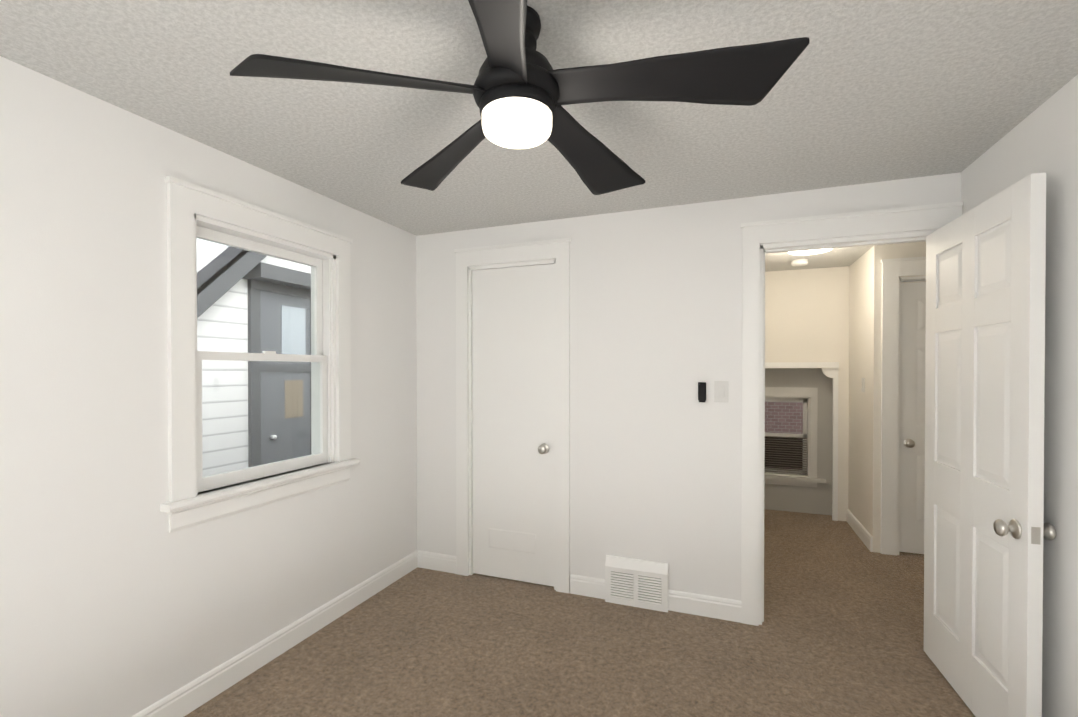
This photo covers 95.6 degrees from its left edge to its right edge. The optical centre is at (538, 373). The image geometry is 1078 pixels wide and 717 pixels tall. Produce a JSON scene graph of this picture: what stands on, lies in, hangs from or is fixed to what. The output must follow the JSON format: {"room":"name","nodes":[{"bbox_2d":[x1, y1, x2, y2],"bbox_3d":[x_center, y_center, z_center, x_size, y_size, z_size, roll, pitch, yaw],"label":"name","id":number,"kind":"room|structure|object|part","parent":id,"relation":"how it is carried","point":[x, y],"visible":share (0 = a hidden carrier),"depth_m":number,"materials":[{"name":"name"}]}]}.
{"room":"empty bedroom","nodes":[
{"label":"empty bedroom","id":0,"kind":"room"},
{"bbox_2d":[0,56,416,716],"bbox_3d":[-1.534,0.206,1.841,0.160,2.300,3.640,0,0,21],"label":"wall","id":1,"kind":"structure","parent":0,"point":[118,598],"depth_m":1.75,"materials":[{"name":"white paint"}]},
{"bbox_2d":[160,176,359,532],"bbox_3d":[-1.307,-0.073,2.351,0.218,1.370,1.020,0,0,21],"label":"window","id":2,"kind":"structure","parent":1,"relation":"in","point":[191,207],"depth_m":2.22,"materials":[{"name":"white wood"}]},
{"bbox_3d":[-1.322,-0.067,2.357,0.074,1.117,0.736,0,0,21],"label":"window sash","id":3,"kind":"part","parent":2,"relation":"part of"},
{"bbox_2d":[131,550,418,716],"bbox_3d":[-1.453,1.300,1.819,0.014,0.113,3.400,0,0,21],"label":"baseboard","id":4,"kind":"structure","parent":1,"relation":"attached to","point":[186,699],"depth_m":2.29,"materials":[{"name":"white wood"}]},
{"bbox_2d":[0,0,1077,271],"bbox_3d":[1.045,-0.998,2.383,4.580,0.100,6.520,0,0,21],"label":"ceiling","id":5,"kind":"structure","parent":0,"point":[872,90],"depth_m":1.63,"materials":[{"name":"white paint"}]},
{"bbox_2d":[230,0,809,194],"bbox_3d":[-0.010,-0.786,1.269,1.256,0.306,1.317,0,0,21],"label":"ceiling fan","id":6,"kind":"object","parent":5,"relation":"hanging from","point":[521,90],"visible":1,"depth_m":1.21,"materials":[{"name":"black"}]},
{"bbox_2d":[791,259,807,265],"bbox_3d":[2.220,-0.942,4.161,0.132,0.040,0.132,0,0,21],"label":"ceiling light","id":7,"kind":"object","parent":5,"relation":"attached to","point":[800,262],"visible":1,"depth_m":4.12,"materials":[{"name":"white glass"}]},
{"bbox_2d":[788,248,832,254],"bbox_3d":[2.057,-0.943,3.709,0.306,0.032,0.306,0,0,21],"label":"recessed light","id":8,"kind":"object","parent":5,"relation":"in","point":[808,252],"visible":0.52,"depth_m":3.75,"materials":[{"name":"white"}]},
{"bbox_2d":[184,509,975,716],"bbox_3d":[0.839,1.401,2.482,5.020,0.100,6.520,0,0,21],"label":"floor","id":9,"kind":"structure","parent":0,"point":[839,632],"depth_m":2.36,"materials":[{"name":"carpet"}]},
{"bbox_2d":[416,172,960,600],"bbox_3d":[1.234,0.200,2.663,4.420,2.300,0.120,0,0,21],"label":"wall","id":10,"kind":"structure","parent":0,"point":[655,339],"depth_m":2.83,"materials":[{"name":"white paint"}]},
{"bbox_2d":[419,550,455,573],"bbox_3d":[-0.690,1.288,3.339,0.290,0.113,0.014,0,0,21],"label":"baseboard","id":11,"kind":"structure","parent":10,"relation":"attached to","point":[427,560],"depth_m":3.33,"materials":[{"name":"white wood"}]},
{"bbox_2d":[471,264,553,586],"bbox_3d":[-0.182,0.325,3.144,0.586,2.018,0.093,0,0,21],"label":"closet door","id":12,"kind":"structure","parent":10,"relation":"in","point":[512,527],"depth_m":3.15,"materials":[{"name":"white paint"}]},
{"bbox_2d":[454,238,570,592],"bbox_3d":[-0.162,0.260,3.186,0.806,2.171,0.146,0,0,21],"label":"trim","id":13,"kind":"structure","parent":10,"relation":"attached to","point":[558,250],"depth_m":3.09,"materials":[{"name":"white wood"}]},
{"bbox_2d":[605,555,668,612],"bbox_3d":[0.564,1.217,2.837,0.360,0.262,0.051,0,0,21],"label":"air vent","id":14,"kind":"object","parent":10,"relation":"in","point":[639,583],"visible":1,"depth_m":2.82,"materials":[{"name":"white metal"}]},
{"bbox_2d":[698,382,705,401],"bbox_3d":[0.906,0.104,2.712,0.042,0.110,0.022,0,0,21],"label":"remote control","id":15,"kind":"object","parent":10,"relation":"attached to","point":[701,385],"depth_m":2.70,"materials":[{"name":"black plastic"}]},
{"bbox_2d":[668,590,740,622],"bbox_3d":[0.924,1.293,2.720,0.395,0.113,0.014,0,0,21],"label":"baseboard","id":16,"kind":"structure","parent":10,"relation":"attached to","point":[678,601],"depth_m":2.71,"materials":[{"name":"white wood"}]},
{"bbox_2d":[714,381,727,401],"bbox_3d":[1.001,0.100,2.681,0.072,0.116,0.013,0,0,21],"label":"light switch","id":17,"kind":"object","parent":10,"relation":"attached to","point":[720,391],"depth_m":2.68,"materials":[{"name":"white plastic"}]},
{"bbox_2d":[741,201,962,625],"bbox_3d":[1.570,0.273,2.535,0.976,2.156,0.172,0,0,21],"label":"door frame","id":18,"kind":"structure","parent":10,"relation":"attached to","point":[890,220],"depth_m":2.61,"materials":[{"name":"white wood"}]},
{"bbox_2d":[764,368,832,514],"bbox_3d":[2.412,0.618,4.785,0.980,1.430,0.120,0,0,21],"label":"wall","id":19,"kind":"structure","parent":0,"point":[812,500],"depth_m":4.64,"materials":[{"name":"grey paint"}]},
{"bbox_2d":[764,387,825,486],"bbox_3d":[2.391,0.605,4.766,0.695,0.945,0.170,0,0,21],"label":"window","id":20,"kind":"structure","parent":19,"relation":"in","point":[810,478],"depth_m":4.72,"materials":[{"name":"white wood"}]},
{"bbox_3d":[2.384,0.607,4.817,0.455,0.740,0.040,0,0,21],"label":"hall window sash","id":21,"kind":"part","parent":20,"relation":"part of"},
{"bbox_2d":[765,436,806,473],"bbox_3d":[2.368,0.793,4.777,0.445,0.352,0.023,0,0,21],"label":"window blinds","id":22,"kind":"object","parent":20,"relation":"attached to","point":[786,453],"visible":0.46,"depth_m":4.76,"materials":[{"name":"beige"}]},
{"bbox_2d":[765,266,849,520],"bbox_3d":[2.362,0.184,4.651,0.980,2.300,0.160,0,0,21],"label":"wall","id":23,"kind":"structure","parent":0,"point":[806,315],"depth_m":4.49,"materials":[{"name":"white paint"}]},
{"bbox_2d":[765,362,838,520],"bbox_3d":[2.289,0.615,4.583,0.895,1.438,0.045,0,0,21],"label":"trim","id":24,"kind":"structure","parent":23,"relation":"attached to","point":[830,369],"depth_m":4.43,"materials":[{"name":"white wood"}]},
{"bbox_2d":[848,244,892,552],"bbox_3d":[2.841,0.186,4.365,0.120,2.300,1.550,0,0,21],"label":"wall","id":25,"kind":"structure","parent":0,"point":[865,362],"depth_m":3.85,"materials":[{"name":"white paint"}]},
{"bbox_2d":[846,509,872,551],"bbox_3d":[2.642,1.282,4.044,0.014,0.113,0.790,0,0,21],"label":"baseboard","id":26,"kind":"structure","parent":25,"relation":"attached to","point":[860,531],"depth_m":3.91,"materials":[{"name":"white wood"}]},
{"bbox_2d":[862,378,864,391],"bbox_3d":[2.604,0.092,3.931,0.011,0.115,0.070,0,0,21],"label":"hall light switch","id":27,"kind":"object","parent":25,"relation":"attached to","point":[863,384],"visible":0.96,"depth_m":3.91,"materials":[{"name":"white plastic"}]},
{"bbox_2d":[893,241,925,276],"bbox_3d":[3.229,0.193,3.451,1.260,2.300,0.120,0,0,21],"label":"wall","id":28,"kind":"structure","parent":0,"point":[909,250],"depth_m":3.58,"materials":[{"name":"white paint"}]},
{"bbox_2d":[880,256,925,555],"bbox_3d":[3.028,0.250,3.514,0.996,2.186,0.146,0,0,21],"label":"door frame","id":29,"kind":"structure","parent":28,"relation":"attached to","point":[894,270],"depth_m":3.61,"materials":[{"name":"white wood"}]},
{"bbox_2d":[899,282,925,553],"bbox_3d":[3.039,0.331,3.530,0.752,2.000,0.156,0,0,21],"label":"hall door","id":30,"kind":"structure","parent":28,"relation":"in","point":[912,407],"depth_m":3.62,"materials":[{"name":"white paint"}]},
{"bbox_2d":[901,281,925,282],"bbox_3d":[3.405,0.190,3.908,1.260,2.300,0.100,0,0,21],"label":"wall","id":31,"kind":"structure","parent":0,"point":[913,282],"depth_m":3.98,"materials":[{"name":"white paint"}]},
{"bbox_2d":[961,75,1077,716],"bbox_3d":[1.413,0.216,0.645,0.120,2.300,3.520,0,0,21],"label":"wall","id":32,"kind":"structure","parent":0,"point":[1043,138],"depth_m":1.62,"materials":[{"name":"white paint"}]},
{"bbox_2d":[924,172,1055,716],"bbox_3d":[1.769,0.343,1.975,0.156,2.000,0.802,0,0,21],"label":"door","id":33,"kind":"structure","parent":32,"relation":"in","point":[987,530],"depth_m":1.84,"materials":[{"name":"white paint"}]},
{"label":"outside","id":34,"kind":"structure","parent":0,"visible":0},
{"bbox_2d":[765,401,802,469],"bbox_3d":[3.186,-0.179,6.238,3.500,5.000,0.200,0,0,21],"label":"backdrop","id":35,"kind":"structure","parent":34,"point":[783,417],"depth_m":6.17,"materials":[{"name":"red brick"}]},
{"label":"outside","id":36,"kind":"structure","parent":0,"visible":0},
{"bbox_2d":[197,246,310,476],"bbox_3d":[-4.741,-1.788,6.055,8.820,8.620,16.000,0,0,21],"label":"neighbor house","id":37,"kind":"structure","parent":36,"point":[247,366],"depth_m":5.48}
]}

